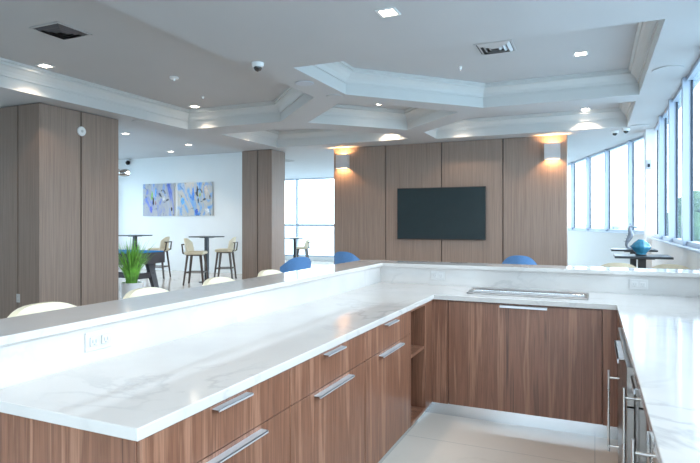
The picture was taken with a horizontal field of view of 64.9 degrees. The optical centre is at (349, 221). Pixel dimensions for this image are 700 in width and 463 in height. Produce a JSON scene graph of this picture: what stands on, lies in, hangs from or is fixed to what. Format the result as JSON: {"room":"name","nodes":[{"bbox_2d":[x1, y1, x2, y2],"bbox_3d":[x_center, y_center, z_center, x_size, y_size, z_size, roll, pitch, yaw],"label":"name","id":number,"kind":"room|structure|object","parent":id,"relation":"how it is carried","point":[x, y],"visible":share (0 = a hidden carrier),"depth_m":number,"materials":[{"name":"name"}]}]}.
{"room":"common room","nodes":[
{"label":"common room","id":0,"kind":"room"},
{"bbox_2d":[118,152,241,273],"bbox_3d":[-4.944,-0.250,16.431,6.000,3.420,0.200,0,0,24],"label":"wall","id":1,"kind":"structure","parent":0,"point":[224,170],"depth_m":16.30,"materials":[{"name":"white paint"}]},
{"bbox_2d":[143,183,174,215],"bbox_3d":[-5.802,-0.665,16.681,1.230,0.980,0.038,0,0,24],"label":"canvas painting","id":2,"kind":"object","parent":1,"relation":"attached to","point":[158,199],"visible":1,"depth_m":16.65,"materials":[{"name":"fabric"}]},
{"bbox_2d":[177,182,212,215],"bbox_3d":[-4.541,-0.665,16.120,1.290,0.980,0.038,0,0,24],"label":"canvas painting","id":3,"kind":"object","parent":1,"relation":"attached to","point":[193,198],"visible":1,"depth_m":16.09,"materials":[{"name":"fabric"}]},
{"bbox_2d":[285,256,333,260],"bbox_3d":[0.367,1.385,19.978,13.020,0.150,0.200,0,0,24],"label":"wall","id":4,"kind":"structure","parent":0,"point":[286,257],"depth_m":20.57,"materials":[{"name":"white paint"}]},
{"bbox_2d":[285,225,297,255],"bbox_3d":[-2.806,0.720,21.358,1.800,1.180,0.140,0,0,24],"label":"window","id":5,"kind":"structure","parent":4,"relation":"in","point":[285,225],"depth_m":20.96,"materials":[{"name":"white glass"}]},
{"bbox_2d":[285,179,297,224],"bbox_3d":[-2.806,-0.753,21.358,1.800,1.767,0.140,0,0,24],"label":"window","id":6,"kind":"structure","parent":5,"relation":"on","point":[285,179],"depth_m":20.96,"materials":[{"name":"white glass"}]},
{"bbox_2d":[298,225,333,256],"bbox_3d":[-1.161,0.720,20.625,1.800,1.180,0.140,0,0,24],"label":"window","id":7,"kind":"structure","parent":4,"relation":"in","point":[298,225],"depth_m":20.67,"materials":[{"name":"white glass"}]},
{"bbox_2d":[298,178,333,224],"bbox_3d":[-1.161,-0.753,20.625,1.800,1.767,0.140,0,0,24],"label":"window","id":8,"kind":"structure","parent":7,"relation":"on","point":[307,178],"depth_m":20.79,"materials":[{"name":"white metal"}]},
{"bbox_2d":[0,0,699,178],"bbox_3d":[-3.112,-1.640,9.212,15.420,0.001,22.900,0,0,24],"label":"ceiling","id":9,"kind":"structure","parent":0,"point":[283,35],"depth_m":4.97,"materials":[{"name":"paint"}]},
{"bbox_2d":[132,120,145,122],"bbox_3d":[-3.446,-1.633,8.978,0.220,0.011,0.220,0,0,24],"label":"ceiling speaker","id":10,"kind":"object","parent":9,"relation":"attached to","point":[134,121],"visible":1,"depth_m":8.93,"materials":[{"name":"paint"}]},
{"bbox_2d":[0,0,288,109],"bbox_3d":[-2.736,-1.975,6.122,2.960,0.030,6.300,0,0,24],"label":"ceiling panel","id":11,"kind":"object","parent":9,"relation":"attached to","point":[124,52],"visible":0.79,"depth_m":6.56,"materials":[{"name":"paint"}]},
{"bbox_2d":[36,63,54,68],"bbox_3d":[-3.823,-1.956,6.902,0.160,0.008,0.160,0,0,24],"label":"recessed light","id":12,"kind":"object","parent":11,"relation":"attached to","point":[43,65],"visible":1,"depth_m":6.88,"materials":[{"name":"white plastic"}]},
{"bbox_2d":[29,21,91,39],"bbox_3d":[-2.961,-1.944,5.642,0.410,0.029,0.410,0,0,24],"label":"air vent","id":13,"kind":"object","parent":11,"relation":"attached to","point":[56,29],"visible":1,"depth_m":5.59,"materials":[{"name":"metal"}]},
{"bbox_2d":[170,76,178,80],"bbox_3d":[-2.379,-1.935,7.441,0.120,0.049,0.120,0,0,24],"label":"sensor","id":14,"kind":"object","parent":11,"relation":"attached to","point":[174,78],"visible":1,"depth_m":7.41,"materials":[{"name":"white plastic"}]},
{"bbox_2d":[0,57,312,128],"bbox_3d":[-2.736,-1.800,6.122,3.220,0.320,6.560,0,0,24],"label":"trim","id":15,"kind":"structure","parent":9,"relation":"attached to","point":[14,75],"depth_m":8.34,"materials":[{"name":"paint"}]},
{"bbox_2d":[118,125,243,159],"bbox_3d":[-5.745,-1.975,13.378,6.620,0.030,6.170,0,0,24],"label":"ceiling panel","id":16,"kind":"object","parent":9,"relation":"attached to","point":[138,143],"visible":0.23,"depth_m":14.31,"materials":[{"name":"paint"}]},
{"bbox_2d":[251,61,263,71],"bbox_3d":[-0.953,-1.595,5.678,0.130,0.087,0.130,0,0,24],"label":"dome camera","id":17,"kind":"object","parent":9,"relation":"attached to","point":[257,65],"visible":1,"depth_m":5.64,"materials":[{"name":"white plastic"}]},
{"bbox_2d":[275,128,309,131],"bbox_3d":[-0.627,-1.975,10.591,2.780,0.030,1.740,0,0,24],"label":"ceiling panel","id":18,"kind":"object","parent":9,"relation":"attached to","point":[292,129],"visible":0.1,"depth_m":11.68,"materials":[{"name":"paint"}]},
{"bbox_2d":[295,80,313,85],"bbox_3d":[-0.537,-1.633,6.489,0.220,0.011,0.220,0,0,24],"label":"ceiling speaker","id":19,"kind":"object","parent":9,"relation":"attached to","point":[300,83],"visible":1,"depth_m":6.47},
{"bbox_2d":[222,129,407,146],"bbox_3d":[-0.627,-1.800,10.591,3.040,0.320,2.000,0,0,24],"label":"trim","id":20,"kind":"structure","parent":9,"relation":"attached to","point":[306,137],"depth_m":11.58,"materials":[{"name":"paint"}]},
{"bbox_2d":[338,101,409,109],"bbox_3d":[0.459,-1.975,8.641,1.670,0.030,1.469,0,0,-23],"label":"ceiling panel","id":21,"kind":"object","parent":9,"relation":"attached to","point":[342,102],"visible":0.19,"depth_m":9.27,"materials":[{"name":"paint"}]},
{"bbox_2d":[308,104,456,129],"bbox_3d":[0.459,-1.800,8.640,1.941,0.320,1.731,0,0,-23],"label":"trim","id":22,"kind":"structure","parent":9,"relation":"attached to","point":[349,115],"depth_m":9.41,"materials":[{"name":"paint"}]},
{"bbox_2d":[375,7,400,17],"bbox_3d":[0.298,-1.636,4.301,0.160,0.008,0.160,0,0,24],"label":"recessed light","id":23,"kind":"object","parent":9,"relation":"in","point":[392,11],"visible":1,"depth_m":4.30,"materials":[{"name":"white plastic"}]},
{"bbox_2d":[294,19,664,107],"bbox_3d":[1.563,-1.800,6.474,3.450,0.320,2.900,0,0,24],"label":"trim","id":24,"kind":"structure","parent":9,"relation":"attached to","point":[347,79],"depth_m":7.31,"materials":[{"name":"paint"}]},
{"bbox_2d":[344,23,637,82],"bbox_3d":[1.563,-1.975,6.474,3.190,0.030,2.640,0,0,24],"label":"ceiling panel","id":25,"kind":"object","parent":9,"relation":"attached to","point":[610,47],"visible":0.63,"depth_m":6.64,"materials":[{"name":"paint"}]},
{"bbox_2d":[473,39,516,54],"bbox_3d":[1.631,-1.944,6.170,0.410,0.029,0.410,0,0,24],"label":"air vent","id":26,"kind":"object","parent":25,"relation":"attached to","point":[503,46],"visible":0.99,"depth_m":6.12,"materials":[{"name":"metal"}]},
{"bbox_2d":[573,51,587,56],"bbox_3d":[2.686,-1.956,6.401,0.160,0.008,0.160,0,0,24],"label":"recessed light","id":27,"kind":"object","parent":25,"relation":"attached to","point":[582,53],"visible":1,"depth_m":6.39,"materials":[{"name":"white plastic"}]},
{"bbox_2d":[424,101,635,138],"bbox_3d":[2.799,-1.800,9.175,3.370,0.320,2.200,0,0,24],"label":"trim","id":28,"kind":"structure","parent":9,"relation":"attached to","point":[608,117],"depth_m":10.04,"materials":[{"name":"paint"}]},
{"bbox_2d":[467,103,619,118],"bbox_3d":[2.799,-1.975,9.175,3.110,0.030,1.940,0,0,24],"label":"ceiling panel","id":29,"kind":"object","parent":9,"relation":"attached to","point":[609,105],"visible":0.1,"depth_m":9.69,"materials":[{"name":"paint"}]},
{"bbox_2d":[611,130,618,135],"bbox_3d":[4.776,-1.595,9.915,0.130,0.087,0.130,0,0,24],"label":"dome camera","id":30,"kind":"object","parent":9,"relation":"attached to","point":[614,132],"visible":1,"depth_m":9.88,"materials":[{"name":"white plastic"}]},
{"bbox_2d":[622,128,629,133],"bbox_3d":[4.849,-1.595,9.663,0.130,0.087,0.130,0,0,24],"label":"dome camera","id":31,"kind":"object","parent":9,"relation":"attached to","point":[625,130],"visible":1,"depth_m":9.62,"materials":[{"name":"white plastic"}]},
{"bbox_2d":[629,124,648,127],"bbox_3d":[4.934,-1.633,9.385,0.300,0.011,0.300,0,0,24],"label":"ceiling speaker","id":32,"kind":"object","parent":9,"relation":"attached to","point":[638,125],"visible":1,"depth_m":9.39,"materials":[{"name":"paint"}]},
{"bbox_2d":[652,65,684,73],"bbox_3d":[3.415,-1.633,5.901,0.300,0.011,0.300,0,0,24],"label":"ceiling speaker","id":33,"kind":"object","parent":9,"relation":"attached to","point":[671,68],"visible":1,"depth_m":5.88,"materials":[{"name":"paint"}]},
{"bbox_2d":[118,260,617,462],"bbox_3d":[-3.030,1.520,9.176,15.600,0.120,22.900,0,0,24],"label":"floor","id":34,"kind":"structure","parent":0,"point":[435,438],"depth_m":3.64,"materials":[{"name":"beige tile"}]},
{"bbox_2d":[7,302,76,317],"bbox_3d":[-1.250,0.923,2.505,0.543,1.077,0.490,0,0,24],"label":"bar stool","id":35,"kind":"object","parent":34,"relation":"on","point":[44,306],"visible":0.02,"depth_m":2.58,"materials":[{"name":"beige fabric"}]},
{"bbox_2d":[0,103,117,318],"bbox_3d":[-4.364,-0.088,8.330,0.850,3.096,1.370,0,0,24],"label":"column","id":36,"kind":"structure","parent":34,"relation":"on","point":[59,185],"depth_m":7.83,"materials":[{"name":"beige wood"}]},
{"bbox_2d":[16,294,19,302],"bbox_3d":[-4.650,1.070,7.701,0.075,0.120,0.012,0,0,24],"label":"power outlet","id":37,"kind":"object","parent":36,"relation":"attached to","point":[17,295],"visible":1,"depth_m":7.70,"materials":[{"name":"plastic"}]},
{"bbox_2d":[77,126,85,135],"bbox_3d":[-3.969,-1.340,8.138,0.028,0.144,0.144,0,0,24],"label":"disc","id":38,"kind":"object","parent":36,"relation":"attached to","point":[81,131],"visible":1,"depth_m":8.12,"materials":[{"name":"white plastic"}]},
{"bbox_2d":[118,169,129,176],"bbox_3d":[-3.648,-0.790,8.860,0.168,0.120,0.180,0,0,24],"label":"wall lamp","id":39,"kind":"object","parent":36,"relation":"attached to","point":[124,172],"visible":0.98,"depth_m":8.84,"materials":[{"name":"white"}]},
{"bbox_2d":[118,235,151,249],"bbox_3d":[-5.542,0.900,14.180,0.600,1.120,0.600,0,0,24],"label":"table","id":40,"kind":"object","parent":34,"relation":"on","point":[133,236],"visible":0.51,"depth_m":14.13,"materials":[{"name":"metal"}]},
{"bbox_2d":[118,237,155,298],"bbox_3d":[-3.753,0.834,9.430,0.869,1.251,0.778,0,0,-27],"label":"potted plant","id":41,"kind":"object","parent":34,"relation":"on","point":[132,271],"visible":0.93,"depth_m":9.35,"materials":[{"name":"green plant"}]},
{"bbox_2d":[118,249,164,287],"bbox_3d":[-5.272,1.053,12.155,2.200,0.836,0.920,0,0,24],"label":"pool table","id":42,"kind":"object","parent":34,"relation":"on","point":[159,256],"visible":0.25,"depth_m":11.95,"materials":[{"name":"grey laminate"}]},
{"bbox_2d":[0,369,289,462],"bbox_3d":[-0.683,0.971,1.968,0.682,0.778,0.790,0,0,24],"label":"base cabinet","id":43,"kind":"object","parent":34,"relation":"on","point":[252,425],"visible":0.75,"depth_m":1.70,"materials":[{"name":"brown wood"}]},
{"bbox_2d":[0,282,699,462],"bbox_3d":[0.754,0.562,2.761,2.668,0.035,3.658,0,0,24],"label":"countertop","id":44,"kind":"structure","parent":43,"relation":"on","point":[137,395],"depth_m":2.13,"materials":[{"name":"white stone"}]},
{"bbox_2d":[467,288,588,299],"bbox_3d":[1.324,0.534,4.117,0.850,0.020,0.260,0,0,24],"label":"steel tray","id":45,"kind":"object","parent":44,"relation":"on","point":[487,291],"visible":1,"depth_m":4.09,"materials":[{"name":"grey metal"}]},
{"bbox_2d":[123,287,168,298],"bbox_3d":[-0.986,0.923,3.099,0.543,1.077,0.490,0,0,24],"label":"bar stool","id":46,"kind":"object","parent":34,"relation":"on","point":[147,290],"visible":0.05,"depth_m":3.18,"materials":[{"name":"beige fabric"}]},
{"bbox_2d":[147,237,171,278],"bbox_3d":[-4.984,0.923,14.377,0.543,1.077,0.490,0,0,4],"label":"bar stool","id":47,"kind":"object","parent":34,"relation":"on","point":[164,243],"visible":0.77,"depth_m":14.22,"materials":[{"name":"beige fabric"}]},
{"bbox_2d":[181,238,208,285],"bbox_3d":[-3.613,0.923,12.830,0.543,1.077,0.490,0,0,0],"label":"bar stool","id":48,"kind":"object","parent":34,"relation":"on","point":[189,249],"visible":0.99,"depth_m":12.65,"materials":[{"name":"beige fabric"}]},
{"bbox_2d":[189,236,223,282],"bbox_3d":[-3.471,0.905,13.324,0.600,1.110,0.600,0,0,24],"label":"table","id":49,"kind":"object","parent":34,"relation":"on","point":[206,238],"visible":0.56,"depth_m":13.29,"materials":[{"name":"metal"}]},
{"bbox_2d":[202,277,235,285],"bbox_3d":[-0.713,0.923,3.711,0.543,1.077,0.490,0,0,24],"label":"bar stool","id":50,"kind":"object","parent":34,"relation":"on","point":[215,280],"visible":0.02,"depth_m":3.79,"materials":[{"name":"beige fabric"}]},
{"bbox_2d":[214,237,237,278],"bbox_3d":[-3.142,0.923,13.942,0.543,1.077,0.490,0,0,0],"label":"bar stool","id":51,"kind":"object","parent":34,"relation":"on","point":[231,246],"visible":0.98,"depth_m":13.76,"materials":[{"name":"beige fabric"}]},
{"bbox_2d":[242,149,284,278],"bbox_3d":[-2.011,-0.088,12.816,0.800,3.096,0.580,0,0,24],"label":"column","id":52,"kind":"structure","parent":34,"relation":"on","point":[263,171],"depth_m":12.57,"materials":[{"name":"beige wood"}]},
{"bbox_2d":[257,269,281,276],"bbox_3d":[-0.449,0.923,4.305,0.543,1.077,0.490,0,0,24],"label":"bar stool","id":53,"kind":"object","parent":34,"relation":"on","point":[263,272],"visible":0.06,"depth_m":4.37,"materials":[{"name":"beige fabric"}]},
{"bbox_2d":[280,257,310,272],"bbox_3d":[-0.940,1.011,8.990,0.579,0.902,0.600,0,0,-36],"label":"tub chair","id":54,"kind":"object","parent":34,"relation":"on","point":[297,263],"visible":0.27,"depth_m":8.72,"materials":[{"name":"blue fabric"}]},
{"bbox_2d":[285,237,306,257],"bbox_3d":[-1.659,0.970,16.556,0.600,0.980,0.600,0,0,7],"label":"table","id":55,"kind":"object","parent":34,"relation":"on","point":[293,238],"visible":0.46,"depth_m":16.52,"materials":[{"name":"metal"}]},
{"bbox_2d":[296,239,310,257],"bbox_3d":[-1.510,0.999,17.537,0.488,0.926,0.440,0,0,4],"label":"bar stool","id":56,"kind":"object","parent":34,"relation":"on","point":[305,247],"visible":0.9,"depth_m":17.36,"materials":[{"name":"beige fabric"}]},
{"bbox_2d":[289,333,364,462],"bbox_3d":[-0.362,0.971,2.688,0.682,0.778,0.783,0,0,24],"label":"base cabinet","id":57,"kind":"object","parent":34,"relation":"on","point":[327,406],"visible":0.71,"depth_m":2.53,"materials":[{"name":"brown wood"}]},
{"bbox_2d":[334,252,359,263],"bbox_3d":[-0.002,1.011,10.576,0.579,0.902,0.600,0,0,29],"label":"tub chair","id":58,"kind":"object","parent":34,"relation":"on","point":[339,257],"visible":0.21,"depth_m":10.31,"materials":[{"name":"blue fabric"}]},
{"bbox_2d":[364,311,409,462],"bbox_3d":[-0.044,0.971,3.403,0.682,0.778,0.778,0,0,24],"label":"base cabinet","id":59,"kind":"object","parent":34,"relation":"on","point":[387,345],"visible":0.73,"depth_m":3.22,"materials":[{"name":"brown wood"}]},
{"bbox_2d":[410,303,425,426],"bbox_3d":[0.178,0.971,3.939,0.650,0.778,0.378,0,0,24],"label":"base cabinet","id":60,"kind":"object","parent":34,"relation":"on","point":[417,315],"visible":0.23,"depth_m":3.97,"materials":[{"name":"brown wood"}]},
{"bbox_2d":[426,299,448,408],"bbox_3d":[0.469,0.971,4.453,0.765,0.778,0.793,0,0,24],"label":"base cabinet","id":61,"kind":"object","parent":34,"relation":"on","point":[437,311],"visible":0.25,"depth_m":4.12,"materials":[{"name":"brown wood"}]},
{"bbox_2d":[378,402,617,462],"bbox_3d":[0.613,1.411,2.600,1.395,0.098,2.970,0,0,24],"label":"toe kick","id":62,"kind":"object","parent":34,"relation":"on","point":[582,428],"visible":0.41,"depth_m":3.92,"materials":[{"name":"silver metal"}]},
{"bbox_2d":[502,255,536,264],"bbox_3d":[2.895,1.011,9.395,0.579,0.902,0.600,0,0,19],"label":"tub chair","id":63,"kind":"object","parent":34,"relation":"on","point":[517,259],"visible":0.16,"depth_m":9.13,"materials":[{"name":"blue fabric"}]},
{"bbox_2d":[449,300,601,424],"bbox_3d":[1.327,0.971,4.151,1.043,0.778,0.647,0,0,24],"label":"base cabinet","id":64,"kind":"object","parent":34,"relation":"on","point":[543,361],"visible":0.96,"depth_m":3.86,"materials":[{"name":"brown wood"}]},
{"bbox_2d":[602,309,616,426],"bbox_3d":[2.193,0.971,3.785,0.833,0.778,0.610,0,0,24],"label":"base cabinet","id":65,"kind":"object","parent":34,"relation":"on","point":[609,317],"visible":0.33,"depth_m":3.66,"materials":[{"name":"brown wood"}]},
{"bbox_2d":[600,263,636,267],"bbox_3d":[2.849,0.942,5.859,0.440,1.039,0.488,0,0,24],"label":"bar stool","id":66,"kind":"object","parent":34,"relation":"on","point":[624,265],"visible":0.05,"depth_m":5.65,"materials":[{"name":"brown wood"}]},
{"bbox_2d":[617,313,620,429],"bbox_3d":[1.984,0.971,3.209,0.745,0.778,0.609,0,0,24],"label":"base cabinet","id":67,"kind":"object","parent":34,"relation":"on","point":[618,321],"visible":0.12,"depth_m":3.59,"materials":[{"name":"brown wood"}]},
{"bbox_2d":[607,328,635,462],"bbox_3d":[1.638,1.011,2.522,0.818,0.858,0.920,0,0,24],"label":"fridge","id":68,"kind":"object","parent":34,"relation":"on","point":[625,370],"visible":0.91,"depth_m":2.51,"materials":[{"name":"silver metal"}]},
{"bbox_2d":[610,248,657,266],"bbox_3d":[4.056,0.925,7.881,0.580,1.070,0.520,0,0,24],"label":"table","id":69,"kind":"object","parent":34,"relation":"on","point":[632,261],"visible":0.31,"depth_m":7.78,"materials":[{"name":"metal"}]},
{"bbox_2d":[624,223,636,249],"bbox_3d":[3.965,0.203,7.780,0.179,0.373,0.100,0,0,24],"label":"seahorse figurine","id":70,"kind":"object","parent":69,"relation":"on","point":[630,232],"visible":0.88,"depth_m":7.76,"materials":[{"name":"silver metal"}]},
{"bbox_2d":[622,376,649,462],"bbox_3d":[1.349,1.011,1.824,0.780,0.858,0.570,0,0,24],"label":"wine cooler","id":71,"kind":"object","parent":34,"relation":"on","point":[642,429],"visible":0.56,"depth_m":2.09,"materials":[{"name":"silver glass"}]},
{"bbox_2d":[613,254,673,267],"bbox_3d":[3.265,0.917,6.154,0.560,1.085,0.520,0,0,24],"label":"table","id":72,"kind":"object","parent":34,"relation":"on","point":[641,259],"visible":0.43,"depth_m":6.01,"materials":[{"name":"metal"}]},
{"bbox_2d":[631,239,650,255],"bbox_3d":[3.244,0.286,6.131,0.208,0.178,0.203,0,0,24],"label":"vase","id":73,"kind":"object","parent":72,"relation":"on","point":[640,247],"visible":1,"depth_m":6.07,"materials":[{"name":"teal ceramic"}]},
{"bbox_2d":[631,435,657,462],"bbox_3d":[1.049,1.011,1.150,0.780,0.858,0.895,0,0,24],"label":"wine cooler","id":74,"kind":"object","parent":34,"relation":"on","point":[653,459],"visible":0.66,"depth_m":1.67,"materials":[{"name":"silver glass"}]},
{"bbox_2d":[652,264,690,269],"bbox_3d":[3.275,0.942,5.659,0.440,1.039,0.488,0,0,24],"label":"bar stool","id":75,"kind":"object","parent":34,"relation":"on","point":[663,266],"visible":0.05,"depth_m":5.46,"materials":[{"name":"beige leather"}]},
{"bbox_3d":[0.748,0.930,2.880,2.785,1.060,3.670,0,0,24],"label":"divider","id":76,"kind":"object","parent":34,"relation":"on","visible":0},
{"bbox_2d":[0,260,699,345],"bbox_3d":[0.699,0.385,3.003,2.975,0.030,3.885,0,0,24],"label":"bar ledge","id":77,"kind":"object","parent":76,"relation":"on","point":[16,329],"visible":1,"depth_m":2.87,"materials":[{"name":"white stone"}]},
{"bbox_2d":[0,266,699,388],"bbox_3d":[0.771,0.930,2.820,2.695,1.060,3.580,0,0,24],"label":"backsplash","id":78,"kind":"structure","parent":76,"relation":"attached to","point":[29,360],"depth_m":3.08,"materials":[{"name":"white stone"}]},
{"bbox_2d":[85,328,111,352],"bbox_3d":[-0.976,0.460,2.142,0.012,0.075,0.125,0,0,24],"label":"power outlet","id":79,"kind":"object","parent":78,"relation":"attached to","point":[99,339],"visible":1,"depth_m":2.14,"materials":[{"name":"plastic"}]},
{"bbox_2d":[90,336,97,346],"bbox_3d":[-0.985,0.460,2.116,0.004,0.036,0.036,0,0,24],"label":"socket","id":80,"kind":"object","parent":79,"relation":"attached to","point":[93,339],"depth_m":2.12,"materials":[{"name":"plastic"}]},
{"bbox_2d":[102,333,108,343],"bbox_3d":[-0.963,0.460,2.166,0.004,0.036,0.036,0,0,24],"label":"socket","id":81,"kind":"object","parent":79,"relation":"attached to","point":[105,336],"depth_m":2.16,"materials":[{"name":"plastic"}]},
{"bbox_2d":[431,271,444,279],"bbox_3d":[0.760,0.465,4.755,0.125,0.075,0.012,0,0,24],"label":"power outlet","id":82,"kind":"object","parent":78,"relation":"attached to","point":[435,275],"visible":1,"depth_m":4.75,"materials":[{"name":"plastic"}]},
{"bbox_2d":[629,279,647,289],"bbox_3d":[2.167,0.470,4.128,0.125,0.075,0.012,0,0,24],"label":"power outlet","id":83,"kind":"object","parent":78,"relation":"attached to","point":[633,283],"visible":1,"depth_m":4.13,"materials":[{"name":"plastic"}]},
{"bbox_2d":[334,135,567,265],"bbox_3d":[1.924,-0.088,11.463,4.850,3.097,0.330,0,0,24],"label":"wall","id":84,"kind":"structure","parent":0,"point":[527,193],"depth_m":11.12,"materials":[{"name":"beige wood"}]},
{"bbox_2d":[336,154,348,168],"bbox_3d":[-0.164,-1.330,12.145,0.280,0.300,0.120,0,0,24],"label":"wall sconce","id":85,"kind":"object","parent":84,"relation":"attached to","point":[342,161],"visible":1,"depth_m":12.09,"materials":[{"name":"grey paint"}]},
{"bbox_2d":[397,186,485,239],"bbox_3d":[1.851,-0.170,11.281,1.845,1.070,0.062,0,0,24],"label":"television","id":86,"kind":"object","parent":84,"relation":"attached to","point":[437,213],"visible":1,"depth_m":11.24,"materials":[{"name":"black glass"}]},
{"bbox_2d":[544,143,559,159],"bbox_3d":[3.814,-1.330,10.373,0.280,0.300,0.120,0,0,24],"label":"wall sconce","id":87,"kind":"object","parent":84,"relation":"attached to","point":[551,150],"visible":1,"depth_m":10.32,"materials":[{"name":"grey paint"}]},
{"bbox_2d":[568,230,643,267],"bbox_3d":[6.008,0.850,13.684,0.200,1.220,7.250,0,0,7],"label":"wall","id":88,"kind":"structure","parent":0,"point":[592,249],"depth_m":13.08,"materials":[{"name":"white paint"}]},
{"bbox_2d":[568,162,573,229],"bbox_3d":[6.215,-0.711,15.753,0.140,1.852,1.350,0,0,7],"label":"window","id":89,"kind":"structure","parent":88,"relation":"in","point":[571,164],"depth_m":15.09,"materials":[{"name":"white metal"}]},
{"bbox_2d":[573,156,589,229],"bbox_3d":[6.061,-0.711,14.412,0.140,1.852,1.350,0,0,7],"label":"window","id":90,"kind":"structure","parent":88,"relation":"in","point":[586,158],"depth_m":13.75,"materials":[{"name":"white metal"}]},
{"bbox_2d":[588,149,608,230],"bbox_3d":[5.907,-0.711,13.071,0.140,1.852,1.350,0,0,7],"label":"window","id":91,"kind":"structure","parent":88,"relation":"in","point":[605,152],"depth_m":12.41,"materials":[{"name":"white metal"}]},
{"bbox_2d":[568,229,643,234],"bbox_3d":[5.941,0.228,13.666,0.130,0.025,7.100,0,0,7],"label":"trim","id":92,"kind":"structure","parent":88,"relation":"on","point":[568,229],"depth_m":12.25,"materials":[{"name":"white paint"}]},
{"bbox_2d":[607,140,634,231],"bbox_3d":[5.754,-0.711,11.730,0.140,1.852,1.350,0,0,7],"label":"window","id":93,"kind":"structure","parent":88,"relation":"in","point":[629,143],"depth_m":11.06,"materials":[{"name":"white metal"}]},
{"bbox_2d":[631,136,643,232],"bbox_3d":[5.624,-0.711,10.597,0.140,1.852,0.930,0,0,7],"label":"window","id":94,"kind":"structure","parent":88,"relation":"in","point":[641,137],"depth_m":11.05,"materials":[{"name":"white metal"}]},
{"bbox_2d":[644,129,658,267],"bbox_3d":[5.454,-0.089,9.859,0.295,3.098,0.450,0,0,24],"label":"wall pillar","id":95,"kind":"structure","parent":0,"point":[650,135],"depth_m":9.68,"materials":[{"name":"white paint"}]},
{"bbox_2d":[646,160,650,168],"bbox_3d":[5.253,-1.010,9.672,0.080,0.160,0.056,0,0,24],"label":"wall sensor","id":96,"kind":"object","parent":95,"relation":"attached to","point":[648,162],"visible":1,"depth_m":9.65,"materials":[{"name":"white plastic"}]},
{"bbox_2d":[651,239,699,269],"bbox_3d":[2.310,0.877,2.693,0.210,1.165,15.200,0,0,24],"label":"wall","id":97,"kind":"structure","parent":0,"point":[683,257],"depth_m":6.79,"materials":[{"name":"white paint"}]},
{"bbox_2d":[654,116,667,238],"bbox_3d":[5.097,-0.683,9.038,0.140,1.907,1.240,0,0,24],"label":"window","id":98,"kind":"structure","parent":97,"relation":"in","point":[660,126],"depth_m":8.49,"materials":[{"name":"clear glass"}]},
{"bbox_2d":[662,99,679,241],"bbox_3d":[4.593,-0.683,7.905,0.140,1.907,1.240,0,0,24],"label":"window","id":99,"kind":"structure","parent":97,"relation":"in","point":[670,113],"depth_m":7.36,"materials":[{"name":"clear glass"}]},
{"bbox_2d":[650,237,699,253],"bbox_3d":[2.232,0.282,2.701,0.120,0.025,15.150,0,0,24],"label":"trim","id":100,"kind":"structure","parent":97,"relation":"attached to","point":[689,248],"depth_m":6.41,"materials":[{"name":"white paint"}]},
{"bbox_2d":[673,77,695,245],"bbox_3d":[4.088,-0.683,6.773,0.140,1.907,1.240,0,0,24],"label":"window","id":101,"kind":"structure","parent":97,"relation":"in","point":[683,95],"depth_m":6.22,"materials":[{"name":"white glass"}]},
{"bbox_2d":[687,57,699,248],"bbox_3d":[3.584,-0.683,5.640,0.140,1.907,1.240,0,0,24],"label":"window","id":102,"kind":"structure","parent":97,"relation":"in","point":[694,74],"depth_m":6.19,"materials":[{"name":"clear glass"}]},
{"label":"outside","id":103,"kind":"structure","parent":0,"visible":0},
{"bbox_2d":[285,225,643,255],"bbox_3d":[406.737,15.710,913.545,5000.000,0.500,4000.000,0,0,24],"label":"ground","id":104,"kind":"structure","parent":103,"point":[321,238],"depth_m":541.66,"materials":[{"name":"white"}]},
{"bbox_2d":[611,225,620,228],"bbox_3d":[131.503,8.610,272.004,4.000,13.700,8.050,0,0,24],"label":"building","id":105,"kind":"structure","parent":104,"relation":"on","point":[612,226],"depth_m":268.40,"materials":[{"name":"white"}]},
{"bbox_2d":[678,191,699,241],"bbox_3d":[17.509,6.886,27.345,2.861,17.158,3.599,0,0,24],"label":"tree","id":106,"kind":"object","parent":104,"relation":"on","point":[696,193],"visible":0.43,"depth_m":26.54,"materials":[{"name":"green plant"}]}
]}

